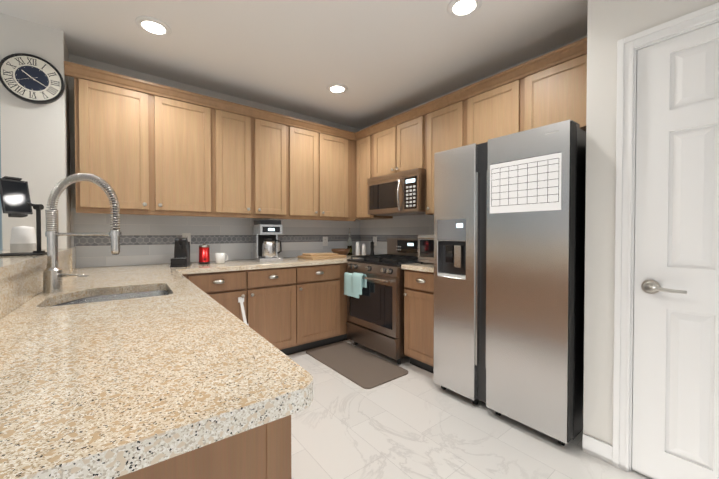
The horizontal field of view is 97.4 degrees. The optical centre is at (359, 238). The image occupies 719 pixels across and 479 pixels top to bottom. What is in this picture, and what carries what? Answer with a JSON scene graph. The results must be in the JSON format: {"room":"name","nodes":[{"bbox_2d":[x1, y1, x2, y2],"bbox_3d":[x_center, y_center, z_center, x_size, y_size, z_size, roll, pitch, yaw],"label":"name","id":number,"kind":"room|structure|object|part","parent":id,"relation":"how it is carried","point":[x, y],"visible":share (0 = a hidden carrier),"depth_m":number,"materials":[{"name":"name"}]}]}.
{"room":"kitchen","nodes":[
{"label":"kitchen","id":0,"kind":"room"},
{"bbox_2d":[0,13,70,249],"bbox_3d":[-2.290,-0.143,2.264,0.302,2.600,0.350,-1,1,-38],"label":"wall","id":1,"kind":"structure","parent":0,"point":[35,146],"depth_m":2.13,"materials":[{"name":"white paint"}]},
{"bbox_2d":[0,53,64,103],"bbox_3d":[-2.169,-1.056,2.096,0.310,0.310,0.041,-1,1,-38],"label":"wall clock","id":2,"kind":"object","parent":1,"relation":"attached to","point":[31,78],"visible":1,"depth_m":2.09,"materials":[{"name":"black plastic"}]},
{"bbox_2d":[68,247,75,272],"bbox_3d":[-2.155,0.155,2.366,0.028,0.168,0.337,-1,1,-38],"label":"backsplash","id":3,"kind":"structure","parent":1,"relation":"attached to","point":[72,257],"depth_m":2.26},
{"bbox_2d":[0,54,359,267],"bbox_3d":[-2.729,-0.143,2.225,7.140,2.600,0.151,-1,1,-38],"label":"wall","id":4,"kind":"structure","parent":0,"point":[146,239],"depth_m":2.93,"materials":[{"name":"white paint"}]},
{"bbox_2d":[72,69,215,216],"bbox_3d":[-1.772,-0.707,2.672,0.925,0.975,0.324,-1,1,-38],"label":"upper cabinet","id":5,"kind":"object","parent":4,"relation":"attached to","point":[142,147],"depth_m":2.51,"materials":[{"name":"brown wood"}]},
{"bbox_2d":[182,233,190,244],"bbox_3d":[-1.637,0.011,2.991,0.070,0.116,0.007,-1,1,-38],"label":"electrical outlet","id":6,"kind":"object","parent":4,"relation":"attached to","point":[187,235],"visible":0.54,"depth_m":2.99,"materials":[{"name":"white plastic"}]},
{"bbox_2d":[216,101,291,216],"bbox_3d":[-1.124,-0.714,3.181,0.724,0.975,0.324,-1,1,-38],"label":"upper cabinet","id":7,"kind":"object","parent":4,"relation":"attached to","point":[254,150],"depth_m":3.06,"materials":[{"name":"brown wood"}]},
{"bbox_2d":[284,121,323,219],"bbox_3d":[-0.670,-0.720,3.539,0.433,0.975,0.324,-1,1,-38],"label":"upper cabinet","id":8,"kind":"object","parent":4,"relation":"attached to","point":[307,140],"depth_m":3.43,"materials":[{"name":"brown wood"}]},
{"bbox_2d":[323,237,327,245],"bbox_3d":[-0.427,0.040,3.943,0.070,0.116,0.007,-1,1,-38],"label":"electrical outlet","id":9,"kind":"object","parent":4,"relation":"attached to","point":[325,241],"visible":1,"depth_m":3.94,"materials":[{"name":"white plastic"}]},
{"bbox_2d":[320,129,347,220],"bbox_3d":[-0.419,-0.723,3.736,0.468,0.975,0.324,-1,1,-38],"label":"upper cabinet","id":10,"kind":"object","parent":4,"relation":"attached to","point":[335,144],"depth_m":3.65,"materials":[{"name":"brown wood"}]},
{"bbox_2d":[348,133,371,220],"bbox_3d":[-0.085,-0.726,3.999,0.487,0.975,0.324,-1,1,-38],"label":"upper cabinet","id":11,"kind":"object","parent":4,"relation":"attached to","point":[351,140],"depth_m":3.81,"materials":[{"name":"brown wood"}]},
{"bbox_2d":[0,0,587,128],"bbox_3d":[-0.383,-1.428,-0.777,7.140,0.060,7.740,-1,1,-38],"label":"ceiling","id":12,"kind":"structure","parent":0,"point":[382,59],"depth_m":2.35,"materials":[{"name":"white paint"}]},
{"bbox_2d":[135,16,171,36],"bbox_3d":[-1.400,-1.435,2.151,0.208,0.013,0.208,-1,1,-38],"label":"recessed light","id":13,"kind":"object","parent":12,"relation":"in","point":[153,26],"visible":1,"depth_m":2.14,"materials":[{"name":"white paint"}]},
{"bbox_2d":[327,83,347,93],"bbox_3d":[-0.215,-1.449,3.070,0.208,0.013,0.208,-1,1,-38],"label":"recessed light","id":14,"kind":"object","parent":12,"relation":"in","point":[336,88],"visible":1,"depth_m":3.06,"materials":[{"name":"white paint"}]},
{"bbox_2d":[447,0,481,17],"bbox_3d":[0.649,-1.432,1.956,0.208,0.013,0.208,-1,1,-38],"label":"recessed light","id":15,"kind":"object","parent":12,"relation":"in","point":[460,8],"visible":1,"depth_m":1.96,"materials":[{"name":"white paint"}]},
{"bbox_2d":[287,339,651,478],"bbox_3d":[-0.383,1.231,-0.738,7.140,0.060,7.740,-1,1,-38],"label":"floor","id":16,"kind":"structure","parent":0,"point":[415,422],"depth_m":1.82,"materials":[{"name":"tile"}]},
{"bbox_2d":[183,273,198,286],"bbox_3d":[-1.762,0.716,2.515,0.722,0.874,0.615,-1,1,-38],"label":"base cabinet","id":17,"kind":"object","parent":16,"relation":"on","point":[194,278],"depth_m":2.48,"materials":[{"name":"brown wood"}]},
{"bbox_2d":[136,417,290,478],"bbox_3d":[-1.001,0.734,1.297,0.639,0.874,2.231,-1,1,-38],"label":"base cabinet","id":18,"kind":"object","parent":16,"relation":"on","point":[265,453],"depth_m":0.52,"materials":[{"name":"brown wood"}]},
{"bbox_2d":[0,270,312,478],"bbox_3d":[-0.983,0.276,1.287,0.722,0.040,2.231,-1,1,-38],"label":"countertop","id":19,"kind":"structure","parent":18,"relation":"on","point":[129,387],"depth_m":0.59,"materials":[{"name":"beige stone"}]},
{"bbox_2d":[40,173,119,292],"bbox_3d":[-1.297,-0.024,1.475,0.284,0.555,0.249,-1,1,-38],"label":"faucet","id":20,"kind":"object","parent":19,"relation":"on","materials":[{"name":"silver metal"}]},
{"bbox_2d":[40,285,171,308],"bbox_3d":[-1.141,0.387,1.467,0.521,0.212,0.490,-1,1,-38],"label":"sink","id":21,"kind":"object","parent":19,"relation":"in","point":[69,298],"depth_m":1.61,"materials":[{"name":"silver metal"}]},
{"bbox_2d":[199,266,302,354],"bbox_3d":[-1.133,0.709,3.010,0.982,0.874,0.615,-1,1,-38],"label":"base cabinet","id":22,"kind":"object","parent":16,"relation":"on","point":[289,310],"depth_m":2.86,"materials":[{"name":"brown wood"}]},
{"bbox_2d":[303,263,342,350],"bbox_3d":[-0.616,0.703,3.416,0.563,0.874,0.615,-1,1,-38],"label":"base cabinet","id":23,"kind":"object","parent":16,"relation":"on","point":[322,284],"depth_m":3.23,"materials":[{"name":"brown wood"}]},
{"bbox_2d":[343,263,348,340],"bbox_3d":[-0.121,0.697,3.806,0.805,0.874,0.615,-1,1,-38],"label":"base cabinet","id":24,"kind":"object","parent":16,"relation":"on","point":[344,264],"depth_m":3.41,"materials":[{"name":"brown wood"}]},
{"bbox_2d":[68,254,369,274],"bbox_3d":[-0.938,0.249,3.145,2.901,0.040,0.633,-1,1,-38],"label":"countertop","id":25,"kind":"structure","parent":24,"relation":"on","point":[227,265],"depth_m":2.70,"materials":[{"name":"stone"}]},
{"bbox_2d":[170,238,191,266],"bbox_3d":[-1.521,0.115,2.703,0.124,0.239,0.280,0,1,-20],"label":"machine","id":26,"kind":"object","parent":25,"relation":"on","point":[181,258],"visible":1,"depth_m":2.64,"materials":[{"name":"black plastic"}]},
{"bbox_2d":[199,244,209,263],"bbox_3d":[-1.403,0.141,2.857,0.094,0.182,0.096,-1,1,-38],"label":"milk frother","id":27,"kind":"object","parent":25,"relation":"on","point":[204,253],"visible":1,"depth_m":2.82,"materials":[{"name":"red plastic"}]},
{"bbox_2d":[215,253,227,263],"bbox_3d":[-1.269,0.184,2.914,0.114,0.094,0.084,-1,1,-38],"label":"mug","id":28,"kind":"object","parent":25,"relation":"on","point":[219,258],"visible":1,"depth_m":2.87,"materials":[{"name":"white ceramic"}]},
{"bbox_2d":[253,220,282,261],"bbox_3d":[-0.931,0.025,3.203,0.225,0.405,0.320,0,1,-30],"label":"coffee maker","id":29,"kind":"object","parent":25,"relation":"on","point":[265,233],"visible":1,"depth_m":3.10,"materials":[{"name":"silver metal"}]},
{"bbox_2d":[298,252,345,259],"bbox_3d":[-0.418,0.197,3.546,0.460,0.050,0.300,-1,1,-42],"label":"cutting boards","id":30,"kind":"object","parent":25,"relation":"on","point":[316,256],"visible":1,"depth_m":3.44,"materials":[{"name":"brown wood"}]},
{"bbox_2d":[331,248,349,254],"bbox_3d":[-0.231,0.175,3.858,0.224,0.085,0.224,-1,1,-38],"label":"bowl","id":31,"kind":"object","parent":25,"relation":"on","point":[341,251],"visible":0.77,"depth_m":3.77,"materials":[{"name":"brown wood"}]},
{"bbox_2d":[347,228,351,254],"bbox_3d":[-0.123,0.043,3.979,0.062,0.345,0.062,-1,1,-38],"label":"oil bottle","id":32,"kind":"object","parent":25,"relation":"on","point":[349,243],"visible":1,"depth_m":3.96,"materials":[{"name":"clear glass"}]},
{"bbox_2d":[355,242,359,254],"bbox_3d":[-0.024,0.133,3.975,0.054,0.165,0.054,-1,1,-38],"label":"shaker","id":33,"kind":"object","parent":25,"relation":"on","point":[357,252],"visible":1,"depth_m":3.95,"materials":[{"name":"white ceramic"}]},
{"bbox_2d":[362,244,365,254],"bbox_3d":[0.054,0.146,3.973,0.054,0.140,0.054,-1,1,-38],"label":"shaker","id":34,"kind":"object","parent":25,"relation":"on","point":[363,249],"visible":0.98,"depth_m":3.95,"materials":[{"name":"white ceramic"}]},
{"bbox_2d":[370,241,373,254],"bbox_3d":[0.157,0.125,3.882,0.056,0.184,0.056,-1,1,-38],"label":"pepper mill","id":35,"kind":"object","parent":25,"relation":"on","point":[372,248],"visible":0.85,"depth_m":3.86,"materials":[{"name":"black plastic"}]},
{"bbox_2d":[306,341,407,388],"bbox_3d":[-0.060,1.141,2.931,0.485,0.011,0.990,-1,1,-38],"label":"kitchen mat","id":36,"kind":"object","parent":16,"relation":"on","point":[362,368],"visible":0.96,"depth_m":2.84,"materials":[{"name":"brown plastic"}]},
{"bbox_2d":[344,238,420,364],"bbox_3d":[0.317,0.575,3.251,0.747,1.135,0.744,-1,1,-38],"label":"range","id":37,"kind":"object","parent":16,"relation":"on","point":[374,288],"visible":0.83,"depth_m":3.04,"materials":[{"name":"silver metal"}]},
{"bbox_2d":[403,269,433,372],"bbox_3d":[0.746,0.712,2.835,0.644,0.874,0.430,-1,1,-38],"label":"base cabinet","id":38,"kind":"object","parent":16,"relation":"on","point":[418,294],"visible":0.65,"depth_m":2.69,"materials":[{"name":"brown wood"}]},
{"bbox_2d":[401,262,433,272],"bbox_3d":[0.751,0.253,2.832,0.633,0.040,0.430,-1,1,-38],"label":"countertop","id":39,"kind":"structure","parent":38,"relation":"on","point":[426,267],"depth_m":2.71,"materials":[{"name":"stone"}]},
{"bbox_2d":[417,235,433,263],"bbox_3d":[0.777,0.102,2.837,0.417,0.262,0.370,-1,1,-38],"label":"toaster oven","id":40,"kind":"object","parent":39,"relation":"on","point":[425,248],"visible":0.25,"depth_m":2.79,"materials":[{"name":"silver metal"}]},
{"bbox_2d":[433,120,585,445],"bbox_3d":[1.117,0.257,2.260,0.709,1.800,0.903,-1,1,-38],"label":"fridge","id":41,"kind":"object","parent":16,"relation":"on","point":[509,253],"visible":1,"depth_m":1.91,"materials":[{"name":"grey metal"}]},
{"bbox_3d":[0.700,0.232,2.286,0.081,1.740,0.345,-1,1,-38],"label":"door","id":42,"kind":"part","parent":41,"relation":"part of","materials":[{"name":"silver metal"}]},
{"bbox_2d":[360,34,586,254],"bbox_3d":[0.919,-0.158,3.244,0.146,2.600,2.780,-1,1,-38],"label":"wall","id":43,"kind":"structure","parent":0,"point":[406,226],"depth_m":3.70,"materials":[{"name":"white paint"}]},
{"bbox_2d":[355,129,392,218],"bbox_3d":[0.172,-0.724,3.804,0.324,0.975,0.327,-1,1,-38],"label":"upper cabinet","id":44,"kind":"object","parent":43,"relation":"attached to","point":[363,142],"depth_m":3.72,"materials":[{"name":"brown wood"}]},
{"bbox_2d":[373,237,376,245],"bbox_3d":[0.197,0.039,4.040,0.007,0.116,0.070,-1,1,-38],"label":"electrical outlet","id":45,"kind":"object","parent":43,"relation":"attached to","point":[375,240],"visible":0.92,"depth_m":4.03,"materials":[{"name":"white plastic"}]},
{"bbox_2d":[371,121,390,177],"bbox_3d":[0.408,-0.935,3.500,0.324,0.543,0.435,-1,1,-38],"label":"upper cabinet","id":46,"kind":"object","parent":43,"relation":"attached to","point":[381,137],"depth_m":3.46,"materials":[{"name":"brown wood"}]},
{"bbox_2d":[391,109,422,173],"bbox_3d":[0.603,-0.931,3.253,0.324,0.543,0.435,-1,1,-38],"label":"upper cabinet","id":47,"kind":"object","parent":43,"relation":"attached to","point":[406,133],"depth_m":3.16,"materials":[{"name":"brown wood"}]},
{"bbox_2d":[367,168,425,215],"bbox_3d":[0.453,-0.457,3.343,0.456,0.405,0.744,-1,1,-38],"label":"microwave","id":48,"kind":"object","parent":47,"relation":"attached to","point":[402,193],"visible":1,"depth_m":3.16,"materials":[{"name":"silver metal"}]},
{"bbox_2d":[423,93,466,214],"bbox_3d":[0.871,-0.710,2.915,0.324,0.975,0.432,-1,1,-38],"label":"upper cabinet","id":49,"kind":"object","parent":43,"relation":"attached to","point":[443,123],"depth_m":2.85,"materials":[{"name":"brown wood"}]},
{"bbox_2d":[463,73,518,145],"bbox_3d":[1.149,-0.943,2.557,0.324,0.500,0.466,-1,1,-38],"label":"upper cabinet","id":50,"kind":"object","parent":43,"relation":"attached to","point":[492,108],"depth_m":2.45,"materials":[{"name":"brown wood"}]},
{"bbox_2d":[519,45,586,131],"bbox_3d":[1.443,-0.937,2.185,0.324,0.500,0.483,-1,1,-38],"label":"upper cabinet","id":51,"kind":"object","parent":43,"relation":"attached to","point":[549,88],"depth_m":2.11,"materials":[{"name":"brown wood"}]},
{"bbox_2d":[583,0,718,445],"bbox_3d":[2.280,-0.125,1.006,0.774,2.600,2.420,-1,1,-38],"label":"wall","id":52,"kind":"structure","parent":0,"point":[610,23],"depth_m":1.66,"materials":[{"name":"white paint"}]},
{"bbox_2d":[582,433,612,463],"bbox_3d":[1.971,1.131,0.781,0.012,0.095,2.419,-1,1,-38],"label":"baseboard","id":53,"kind":"structure","parent":52,"relation":"attached to","point":[599,449],"depth_m":1.67,"materials":[{"name":"white paint"}]},
{"bbox_2d":[612,2,718,471],"bbox_3d":[1.587,0.091,1.336,0.131,2.158,0.780,-1,1,-38],"label":"door frame","id":54,"kind":"structure","parent":52,"relation":"attached to","point":[628,47],"depth_m":1.57,"materials":[{"name":"white paint"}]},
{"bbox_2d":[632,22,718,478],"bbox_3d":[1.544,0.122,1.302,0.099,2.074,0.636,-1,1,-38],"label":"pantry door","id":55,"kind":"structure","parent":52,"relation":"in","point":[675,428],"depth_m":1.44,"materials":[{"name":"white paint"}]},
{"bbox_3d":[1.400,0.234,1.458,0.063,0.068,0.159,-1,1,-38],"label":"handle","id":56,"kind":"part","parent":55,"relation":"part of","materials":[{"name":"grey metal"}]},
{"bbox_3d":[-1.409,0.651,1.202,0.225,1.043,2.423,-1,1,-38],"label":"wall","id":57,"kind":"structure","parent":0,"visible":0},
{"bbox_2d":[0,248,71,279],"bbox_3d":[-1.502,0.110,1.082,0.584,0.039,2.484,-1,1,-38],"label":"bar","id":58,"kind":"object","parent":57,"relation":"on","point":[11,265],"visible":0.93,"depth_m":1.29,"materials":[{"name":"beige stone"}]},
{"bbox_2d":[10,226,36,252],"bbox_3d":[-1.799,0.007,1.693,0.098,0.146,0.098,-1,1,-38],"label":"smart speaker","id":59,"kind":"object","parent":58,"relation":"on","point":[23,238],"visible":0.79,"depth_m":1.66},
{"bbox_2d":[0,176,46,255],"bbox_3d":[-1.652,-0.106,1.552,0.161,0.378,0.175,-1,1,-38],"label":"tablet stand","id":60,"kind":"object","parent":58,"relation":"on","point":[15,197],"visible":0.98,"depth_m":1.53,"materials":[{"name":"black plastic"}]}
]}

